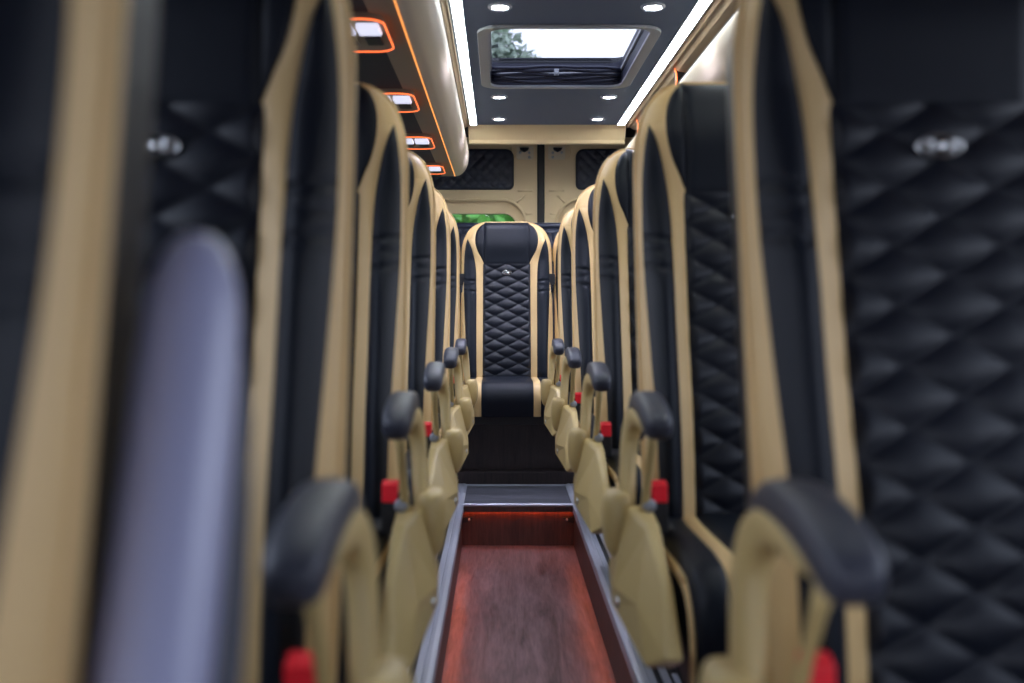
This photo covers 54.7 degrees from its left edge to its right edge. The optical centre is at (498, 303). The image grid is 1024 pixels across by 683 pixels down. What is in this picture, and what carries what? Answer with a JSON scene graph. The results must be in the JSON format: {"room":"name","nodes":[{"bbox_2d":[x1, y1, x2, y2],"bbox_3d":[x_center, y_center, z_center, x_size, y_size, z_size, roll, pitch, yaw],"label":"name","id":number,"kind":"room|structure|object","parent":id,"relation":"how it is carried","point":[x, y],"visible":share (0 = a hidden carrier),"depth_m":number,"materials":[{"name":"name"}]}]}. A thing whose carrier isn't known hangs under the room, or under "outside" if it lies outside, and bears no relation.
{"room":"vehicle interior","nodes":[
{"label":"vehicle interior","id":0,"kind":"room"},
{"bbox_2d":[441,545,615,682],"bbox_3d":[0.078,1.008,1.500,0.496,0.025,5.200,0,0,0],"label":"floor","id":1,"kind":"structure","parent":0,"point":[521,613],"depth_m":3.11,"materials":[{"name":"brown wood"}]},
{"bbox_2d":[447,0,622,119],"bbox_3d":[0.240,-1.005,2.255,1.900,0.020,6.710,0,0,0],"label":"roof","id":2,"kind":"structure","parent":0,"point":[497,60],"depth_m":4.08,"materials":[{"name":"grey paint"}]},
{"bbox_2d":[468,119,625,144],"bbox_3d":[0.242,-0.871,5.018,0.795,0.118,0.085,0,0,0],"label":"header","id":3,"kind":"object","parent":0,"point":[479,134],"visible":0.76,"depth_m":5.00,"materials":[{"name":"beige plastic"}]},
{"bbox_2d":[465,127,636,136],"bbox_3d":[0.240,0.005,5.530,1.900,2.050,0.100,0,0,0],"label":"wall","id":4,"kind":"structure","parent":0,"point":[630,132],"depth_m":5.56,"materials":[{"name":"paint"}]},
{"bbox_2d":[432,137,536,222],"bbox_3d":[-0.243,0.030,5.506,0.917,1.907,0.105,0,0,2],"label":"door","id":5,"kind":"structure","parent":4,"relation":"in","point":[496,179],"depth_m":5.49,"materials":[{"name":"beige plastic"}]},
{"bbox_2d":[537,145,544,222],"bbox_3d":[0.232,0.040,5.503,0.040,1.880,0.054,0,0,0],"label":"trim","id":6,"kind":"structure","parent":4,"relation":"attached to","point":[540,148],"depth_m":5.48,"materials":[{"name":"black plastic"}]},
{"bbox_2d":[545,137,632,222],"bbox_3d":[0.707,0.030,5.497,0.918,1.908,0.094,0,0,0],"label":"door","id":7,"kind":"structure","parent":4,"relation":"in","point":[569,169],"depth_m":5.49,"materials":[{"name":"beige plastic"}]},
{"bbox_2d":[464,486,682,682],"bbox_3d":[0.240,0.930,2.230,1.800,0.200,6.660,0,0,0],"label":"floor","id":8,"kind":"structure","parent":0,"point":[474,494],"depth_m":4.31,"materials":[{"name":"grey metal"}]},
{"bbox_2d":[0,0,250,682],"bbox_3d":[-0.318,0.273,0.241,0.464,1.245,0.648,0,0,0],"label":"passenger seat","id":9,"kind":"object","parent":8,"relation":"on","point":[125,472],"visible":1,"depth_m":0.42,"materials":[{"name":"black leather"}]},
{"bbox_2d":[136,0,412,682],"bbox_3d":[-0.296,0.207,0.821,0.464,1.245,0.648,0,0,0],"label":"passenger seat","id":10,"kind":"object","parent":8,"relation":"on","point":[253,146],"visible":0.36,"depth_m":0.96,"materials":[{"name":"black leather"}]},
{"bbox_2d":[361,656,412,682],"bbox_3d":[-0.094,0.352,0.814,0.052,0.108,0.082,0,0,0],"label":"cover","id":11,"kind":"object","parent":10,"relation":"on","point":[374,669],"depth_m":0.80,"materials":[{"name":"beige plastic"}]},
{"bbox_2d":[337,82,446,682],"bbox_3d":[-0.311,0.207,1.599,0.464,1.245,0.648,0,0,0],"label":"passenger seat","id":12,"kind":"object","parent":8,"relation":"on","point":[383,415],"visible":0.3,"depth_m":1.67,"materials":[{"name":"beige leather"}]},
{"bbox_2d":[337,517,390,682],"bbox_3d":[-0.352,0.427,1.488,0.355,0.160,0.417,0,0,0],"label":"seat cushion","id":13,"kind":"object","parent":12,"relation":"on","point":[381,526],"depth_m":1.46,"materials":[{"name":"leather"}]},
{"bbox_2d":[417,487,446,556],"bbox_3d":[-0.109,0.352,1.592,0.052,0.108,0.082,0,0,0],"label":"cover","id":14,"kind":"object","parent":12,"relation":"on","point":[431,501],"depth_m":1.56,"materials":[{"name":"beige plastic"}]},
{"bbox_2d":[406,150,463,527],"bbox_3d":[-0.311,0.207,2.379,0.464,1.245,0.648,0,0,0],"label":"passenger seat","id":15,"kind":"object","parent":8,"relation":"on","point":[426,377],"visible":0.21,"depth_m":2.46,"materials":[{"name":"beige leather"}]},
{"bbox_2d":[406,448,413,505],"bbox_3d":[-0.352,0.427,2.268,0.355,0.160,0.417,0,0,0],"label":"seat cushion","id":16,"kind":"object","parent":15,"relation":"on","point":[408,453],"depth_m":2.11,"materials":[{"name":"black leather"}]},
{"bbox_2d":[444,428,463,472],"bbox_3d":[-0.109,0.352,2.372,0.052,0.108,0.082,0,0,0],"label":"cover","id":17,"kind":"object","parent":15,"relation":"on","point":[453,437],"depth_m":2.34,"materials":[{"name":"beige plastic"}]},
{"bbox_2d":[410,483,466,682],"bbox_3d":[-0.183,0.837,1.740,0.074,0.034,5.580,0,0,0],"label":"rail","id":18,"kind":"object","parent":8,"relation":"on","point":[424,668],"visible":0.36,"depth_m":2.72,"materials":[{"name":"silver metal"}]},
{"bbox_2d":[435,524,461,682],"bbox_3d":[-0.157,0.918,1.495,0.010,0.153,5.190,0,0,0],"label":"trim","id":19,"kind":"structure","parent":8,"relation":"attached to","point":[439,672],"depth_m":2.98,"materials":[{"name":"brown wood"}]},
{"bbox_2d":[434,188,472,464],"bbox_3d":[-0.311,0.207,3.159,0.464,1.245,0.648,0,0,0],"label":"passenger seat","id":20,"kind":"object","parent":8,"relation":"on","point":[462,412],"visible":0.16,"depth_m":3.25,"materials":[{"name":"beige leather"}]},
{"bbox_2d":[438,413,441,438],"bbox_3d":[-0.352,0.427,3.048,0.355,0.160,0.417,0,0,0],"label":"seat cushion","id":21,"kind":"object","parent":20,"relation":"on","point":[439,419],"depth_m":3.02,"materials":[{"name":"leather"}]},
{"bbox_2d":[458,397,472,430],"bbox_3d":[-0.109,0.352,3.152,0.052,0.108,0.082,0,0,0],"label":"cover","id":22,"kind":"object","parent":20,"relation":"on","point":[465,407],"depth_m":3.12,"materials":[{"name":"beige plastic"}]},
{"bbox_2d":[448,211,477,433],"bbox_3d":[-0.311,0.207,3.939,0.464,1.245,0.648,0,0,0],"label":"passenger seat","id":23,"kind":"object","parent":8,"relation":"on","point":[470,386],"visible":0.13,"depth_m":4.04,"materials":[{"name":"beige leather"}]},
{"bbox_2d":[466,379,477,405],"bbox_3d":[-0.109,0.352,3.932,0.052,0.108,0.082,0,0,0],"label":"cover","id":24,"kind":"object","parent":23,"relation":"on","point":[471,384],"depth_m":3.90,"materials":[{"name":"beige plastic"}]},
{"bbox_2d":[456,223,560,384],"bbox_3d":[0.240,0.201,5.202,1.740,1.258,0.057,0,0,0],"label":"wall","id":25,"kind":"structure","parent":8,"relation":"on","point":[463,228],"depth_m":5.20,"materials":[{"name":"black plastic"}]},
{"bbox_2d":[457,424,573,483],"bbox_3d":[0.240,0.688,4.795,1.760,0.284,0.510,0,0,0],"label":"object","id":26,"kind":"object","parent":8,"relation":"on","point":[498,454],"visible":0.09,"depth_m":4.61,"materials":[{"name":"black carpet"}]},
{"bbox_2d":[459,252,460,337],"bbox_3d":[-0.418,0.065,4.759,0.455,0.960,0.639,0,0,0],"label":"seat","id":27,"kind":"object","parent":26,"relation":"on","point":[460,252],"visible":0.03,"depth_m":4.92,"materials":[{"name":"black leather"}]},
{"bbox_2d":[461,222,552,424],"bbox_3d":[0.038,0.065,4.739,0.455,0.960,0.639,0,0,0],"label":"seat","id":28,"kind":"object","parent":26,"relation":"on","point":[507,314],"visible":0.94,"depth_m":4.85,"materials":[{"name":"black leather"}]},
{"bbox_2d":[460,234,465,337],"bbox_3d":[-0.182,-0.001,4.969,0.032,0.723,0.284,0,0,0],"label":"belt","id":29,"kind":"object","parent":28,"relation":"attached to","point":[462,279],"visible":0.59,"depth_m":4.91,"materials":[{"name":"black fabric"}]},
{"bbox_2d":[463,376,547,416],"bbox_3d":[0.038,0.427,4.628,0.428,0.160,0.417,0,0,0],"label":"seat cushion","id":30,"kind":"object","parent":28,"relation":"on","point":[498,396],"depth_m":4.43,"materials":[{"name":"black leather"}]},
{"bbox_2d":[548,234,554,377],"bbox_3d":[0.262,-0.001,4.969,0.032,0.723,0.284,0,0,0],"label":"belt","id":31,"kind":"object","parent":28,"relation":"attached to","point":[551,276],"visible":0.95,"depth_m":4.91,"materials":[{"name":"black fabric"}]},
{"bbox_2d":[552,232,558,381],"bbox_3d":[0.494,0.065,4.759,0.455,0.960,0.639,0,0,0],"label":"seat","id":32,"kind":"object","parent":26,"relation":"on","point":[555,246],"visible":0.08,"depth_m":4.92,"materials":[{"name":"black leather"}]},
{"bbox_2d":[467,484,565,485],"bbox_3d":[0.077,0.827,4.522,0.455,0.006,0.015,0,0,0],"label":"trim","id":33,"kind":"structure","parent":8,"relation":"on","point":[467,484],"depth_m":4.52,"materials":[{"name":"silver metal"}]},
{"bbox_2d":[462,512,573,544],"bbox_3d":[0.078,0.922,4.086,0.460,0.145,0.012,0,0,0],"label":"trim","id":34,"kind":"structure","parent":8,"relation":"attached to","point":[485,528],"depth_m":4.08,"materials":[{"name":"brown wood"}]},
{"bbox_2d":[462,517,472,522],"bbox_3d":[-0.130,0.887,4.063,0.045,0.024,0.026,0,0,0],"label":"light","id":35,"kind":"object","parent":34,"relation":"attached to","point":[464,519],"visible":0.93,"depth_m":4.06,"materials":[{"name":"black plastic"}]},
{"bbox_2d":[463,503,572,511],"bbox_3d":[0.078,0.838,4.078,0.452,0.033,0.032,0,0,0],"label":"trim","id":36,"kind":"structure","parent":8,"relation":"attached to","point":[468,507],"depth_m":4.06,"materials":[{"name":"silver metal"}]},
{"bbox_2d":[541,208,573,435],"bbox_3d":[0.392,0.207,3.939,0.464,1.245,0.648,0,0,0],"label":"passenger seat","id":37,"kind":"object","parent":8,"relation":"on","point":[549,391],"visible":0.2,"depth_m":4.04,"materials":[{"name":"beige leather"}]},
{"bbox_2d":[541,379,551,405],"bbox_3d":[0.190,0.352,3.932,0.052,0.108,0.082,0,0,0],"label":"cover","id":38,"kind":"object","parent":37,"relation":"on","point":[546,384],"depth_m":3.90,"materials":[{"name":"beige plastic"}]},
{"bbox_2d":[551,185,595,471],"bbox_3d":[0.392,0.207,3.159,0.464,1.245,0.648,0,0,0],"label":"passenger seat","id":39,"kind":"object","parent":8,"relation":"on","point":[564,417],"visible":0.21,"depth_m":3.25,"materials":[{"name":"beige leather"}]},
{"bbox_2d":[551,397,565,430],"bbox_3d":[0.190,0.352,3.152,0.052,0.108,0.082,0,0,0],"label":"cover","id":40,"kind":"object","parent":39,"relation":"on","point":[558,404],"depth_m":3.12,"materials":[{"name":"beige plastic"}]},
{"bbox_2d":[579,413,594,438],"bbox_3d":[0.433,0.427,3.048,0.355,0.160,0.417,0,0,0],"label":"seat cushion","id":41,"kind":"object","parent":39,"relation":"on","point":[592,414],"depth_m":2.95,"materials":[{"name":"leather"}]},
{"bbox_2d":[574,517,632,682],"bbox_3d":[0.313,0.918,1.495,0.010,0.153,5.190,0,0,0],"label":"trim","id":42,"kind":"structure","parent":8,"relation":"attached to","point":[620,670],"depth_m":2.95,"materials":[{"name":"brown wood"}]},
{"bbox_2d":[563,517,573,522],"bbox_3d":[0.285,0.887,4.063,0.045,0.024,0.026,0,0,0],"label":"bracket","id":43,"kind":"object","parent":42,"relation":"attached to","point":[569,519],"visible":1,"depth_m":4.06,"materials":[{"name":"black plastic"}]},
{"bbox_2d":[565,483,671,682],"bbox_3d":[0.340,0.837,1.740,0.074,0.034,5.580,0,0,0],"label":"rail","id":44,"kind":"object","parent":8,"relation":"on","point":[598,555],"visible":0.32,"depth_m":2.77,"materials":[{"name":"silver metal"}]},
{"bbox_2d":[568,148,685,682],"bbox_3d":[0.392,0.207,2.379,0.464,1.245,0.648,0,0,0],"label":"passenger seat","id":45,"kind":"object","parent":8,"relation":"on","point":[612,378],"visible":0.32,"depth_m":2.47,"materials":[{"name":"beige leather"}]},
{"bbox_2d":[568,428,587,472],"bbox_3d":[0.190,0.352,2.372,0.052,0.108,0.082,0,0,0],"label":"cover","id":46,"kind":"object","parent":45,"relation":"on","point":[577,437],"depth_m":2.34,"materials":[{"name":"beige plastic"}]},
{"bbox_2d":[606,447,641,505],"bbox_3d":[0.433,0.427,2.268,0.355,0.160,0.417,0,0,0],"label":"seat cushion","id":47,"kind":"object","parent":45,"relation":"on","point":[612,453],"depth_m":2.22,"materials":[{"name":"leather"}]},
{"bbox_2d":[665,667,680,682],"bbox_3d":[0.386,0.822,1.850,0.016,0.017,4.300,0,0,0],"label":"track","id":48,"kind":"object","parent":8,"relation":"on","point":[671,671],"visible":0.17,"depth_m":2.18,"materials":[{"name":"grey metal"}]},
{"bbox_2d":[601,82,745,682],"bbox_3d":[0.392,0.207,1.599,0.464,1.245,0.648,0,0,0],"label":"passenger seat","id":49,"kind":"object","parent":8,"relation":"on","point":[671,553],"visible":0.46,"depth_m":1.67,"materials":[{"name":"black leather"}]},
{"bbox_2d":[601,487,631,556],"bbox_3d":[0.190,0.352,1.592,0.052,0.108,0.082,0,0,0],"label":"cover","id":50,"kind":"object","parent":49,"relation":"on","point":[616,509],"depth_m":1.56,"materials":[{"name":"beige plastic"}]},
{"bbox_2d":[662,513,745,682],"bbox_3d":[0.433,0.427,1.488,0.355,0.160,0.417,0,0,0],"label":"seat cushion","id":51,"kind":"object","parent":49,"relation":"on","point":[698,547],"depth_m":1.36,"materials":[{"name":"black leather"}]},
{"bbox_2d":[699,0,1023,682],"bbox_3d":[0.392,0.207,0.821,0.464,1.245,0.648,0,0,0],"label":"passenger seat","id":52,"kind":"object","parent":8,"relation":"on","point":[876,147],"visible":1,"depth_m":0.94,"materials":[{"name":"black leather"}]},
{"bbox_2d":[699,656,756,682],"bbox_3d":[0.190,0.352,0.814,0.052,0.108,0.082,0,0,0],"label":"cover","id":53,"kind":"object","parent":52,"relation":"on","point":[717,669],"depth_m":0.80,"materials":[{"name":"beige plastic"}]},
{"bbox_2d":[463,0,696,124],"bbox_3d":[0.240,-0.908,1.935,0.710,0.016,6.070,0,0,0],"label":"ceiling","id":54,"kind":"structure","parent":0,"point":[522,106],"depth_m":3.49,"materials":[{"name":"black plastic"}]},
{"bbox_2d":[449,0,476,125],"bbox_3d":[-0.127,-0.900,3.018,0.038,0.020,3.837,0,0,0],"label":"ceiling light strip","id":55,"kind":"object","parent":54,"relation":"attached to","point":[457,10],"visible":0.93,"depth_m":3.55,"materials":[{"name":"white plastic"}]},
{"bbox_2d":[491,95,507,99],"bbox_3d":[0.001,-0.895,4.290,0.074,0.008,0.074,0,0,0],"label":"recessed light","id":56,"kind":"object","parent":54,"relation":"in","point":[497,97],"visible":1,"depth_m":4.28,"materials":[{"name":"white"}]},
{"bbox_2d":[492,117,506,120],"bbox_3d":[0.001,-0.895,4.800,0.074,0.008,0.074,0,0,0],"label":"recessed light","id":57,"kind":"object","parent":54,"relation":"in","point":[494,118],"visible":1,"depth_m":4.79,"materials":[{"name":"white plastic"}]},
{"bbox_2d":[488,2,511,11],"bbox_3d":[0.003,-0.895,2.990,0.074,0.008,0.074,0,0,0],"label":"recessed light","id":58,"kind":"object","parent":54,"relation":"in","point":[498,7],"visible":1,"depth_m":2.98,"materials":[{"name":"white metal"}]},
{"bbox_2d":[477,25,660,88],"bbox_3d":[0.231,-0.949,3.640,0.606,0.120,0.914,0,0,0],"label":"roof hatch","id":59,"kind":"object","parent":54,"relation":"attached to","point":[621,74],"visible":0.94,"depth_m":4.00,"materials":[{"name":"grey plastic"}]},
{"bbox_2d":[491,65,620,83],"bbox_3d":[0.231,-0.932,4.022,0.526,0.067,0.081,0,0,0],"label":"blind","id":60,"kind":"object","parent":59,"relation":"hanging from","point":[500,74],"depth_m":4.02,"materials":[{"name":"grey fabric"}]},
{"bbox_2d":[590,117,604,120],"bbox_3d":[0.477,-0.895,4.800,0.074,0.008,0.074,0,0,0],"label":"recessed light","id":61,"kind":"object","parent":54,"relation":"in","point":[592,118],"visible":1,"depth_m":4.79,"materials":[{"name":"white"}]},
{"bbox_2d":[600,95,616,99],"bbox_3d":[0.476,-0.895,4.290,0.074,0.008,0.074,0,0,0],"label":"recessed light","id":62,"kind":"object","parent":54,"relation":"in","point":[605,97],"visible":1,"depth_m":4.29,"materials":[{"name":"white plastic"}]},
{"bbox_2d":[641,2,664,11],"bbox_3d":[0.465,-0.895,2.990,0.074,0.008,0.074,0,0,0],"label":"recessed light","id":63,"kind":"object","parent":54,"relation":"in","point":[649,7],"visible":1,"depth_m":2.98,"materials":[{"name":"white plastic"}]},
{"bbox_2d":[617,0,712,125],"bbox_3d":[0.609,-0.900,3.018,0.042,0.020,3.837,0,0,0],"label":"ceiling light strip","id":64,"kind":"object","parent":54,"relation":"attached to","point":[700,6],"visible":0.91,"depth_m":3.55,"materials":[{"name":"white plastic"}]},
{"label":"outside","id":65,"kind":"structure","parent":0,"visible":0},
{"bbox_3d":[0.000,1.780,15.000,80.000,0.100,90.000,0,0,0],"label":"ground","id":66,"kind":"structure","parent":65,"visible":0},
{"bbox_2d":[452,214,514,222],"bbox_3d":[0.299,-0.200,10.371,8.161,4.067,1.421,0,0,0],"label":"hedge","id":67,"kind":"object","parent":66,"relation":"on","point":[459,218],"visible":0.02,"depth_m":9.99,"materials":[{"name":"green plant"}]},
{"bbox_2d":[491,29,540,57],"bbox_3d":[-1.132,-2.013,17.024,4.091,7.515,2.778,0,0,0],"label":"tree","id":68,"kind":"object","parent":66,"relation":"on","point":[499,41],"visible":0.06,"depth_m":16.49,"materials":[{"name":"green plant"}]},
{"bbox_3d":[-0.690,0.005,2.255,0.050,2.050,6.710,0,0,0],"label":"wall","id":69,"kind":"structure","parent":0,"visible":0},
{"bbox_2d":[349,0,468,176],"bbox_3d":[-0.405,-0.758,2.041,0.505,0.272,5.982,0,0,0],"label":"luggage rack","id":70,"kind":"object","parent":69,"relation":"attached to","point":[402,49],"visible":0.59,"depth_m":2.81,"materials":[{"name":"beige plastic"}]},
{"bbox_2d":[352,12,393,51],"bbox_3d":[-0.329,-0.636,2.342,0.142,0.028,0.288,0,0,0],"label":"light","id":71,"kind":"object","parent":70,"relation":"attached to","point":[374,31],"depth_m":2.29,"materials":[{"name":"white plastic"}]},
{"bbox_2d":[380,88,419,112],"bbox_3d":[-0.329,-0.636,3.123,0.142,0.028,0.288,0,0,0],"label":"light","id":72,"kind":"object","parent":70,"relation":"attached to","point":[406,100],"depth_m":3.03,"materials":[{"name":"white plastic"}]},
{"bbox_2d":[405,133,434,148],"bbox_3d":[-0.329,-0.636,3.902,0.142,0.028,0.288,0,0,0],"label":"light","id":73,"kind":"object","parent":70,"relation":"attached to","point":[414,140],"depth_m":3.81,"materials":[{"name":"white plastic"}]},
{"bbox_2d":[426,163,444,173],"bbox_3d":[-0.329,-0.636,4.683,0.142,0.028,0.288,0,0,0],"label":"light","id":74,"kind":"object","parent":70,"relation":"attached to","point":[434,168],"depth_m":4.58,"materials":[{"name":"white plastic"}]},
{"bbox_2d":[439,0,467,127],"bbox_3d":[-0.419,-0.833,1.960,0.522,0.185,6.120,0,0,0],"label":"trim","id":75,"kind":"structure","parent":69,"relation":"attached to","point":[443,3],"depth_m":3.58,"materials":[{"name":"beige plastic"}]},
{"bbox_3d":[1.170,0.005,2.255,0.050,2.050,6.710,0,0,0],"label":"wall","id":76,"kind":"structure","parent":0,"visible":0},
{"bbox_2d":[624,11,735,148],"bbox_3d":[0.885,-0.758,2.041,0.505,0.272,5.982,0,0,0],"label":"luggage rack","id":77,"kind":"object","parent":76,"relation":"attached to","point":[711,65],"visible":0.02,"depth_m":2.95,"materials":[{"name":"beige plastic"}]},
{"bbox_2d":[626,0,737,129],"bbox_3d":[0.899,-0.833,1.960,0.522,0.185,6.120,0,0,0],"label":"trim","id":78,"kind":"structure","parent":76,"relation":"attached to","point":[718,12],"depth_m":3.40,"materials":[{"name":"beige plastic"}]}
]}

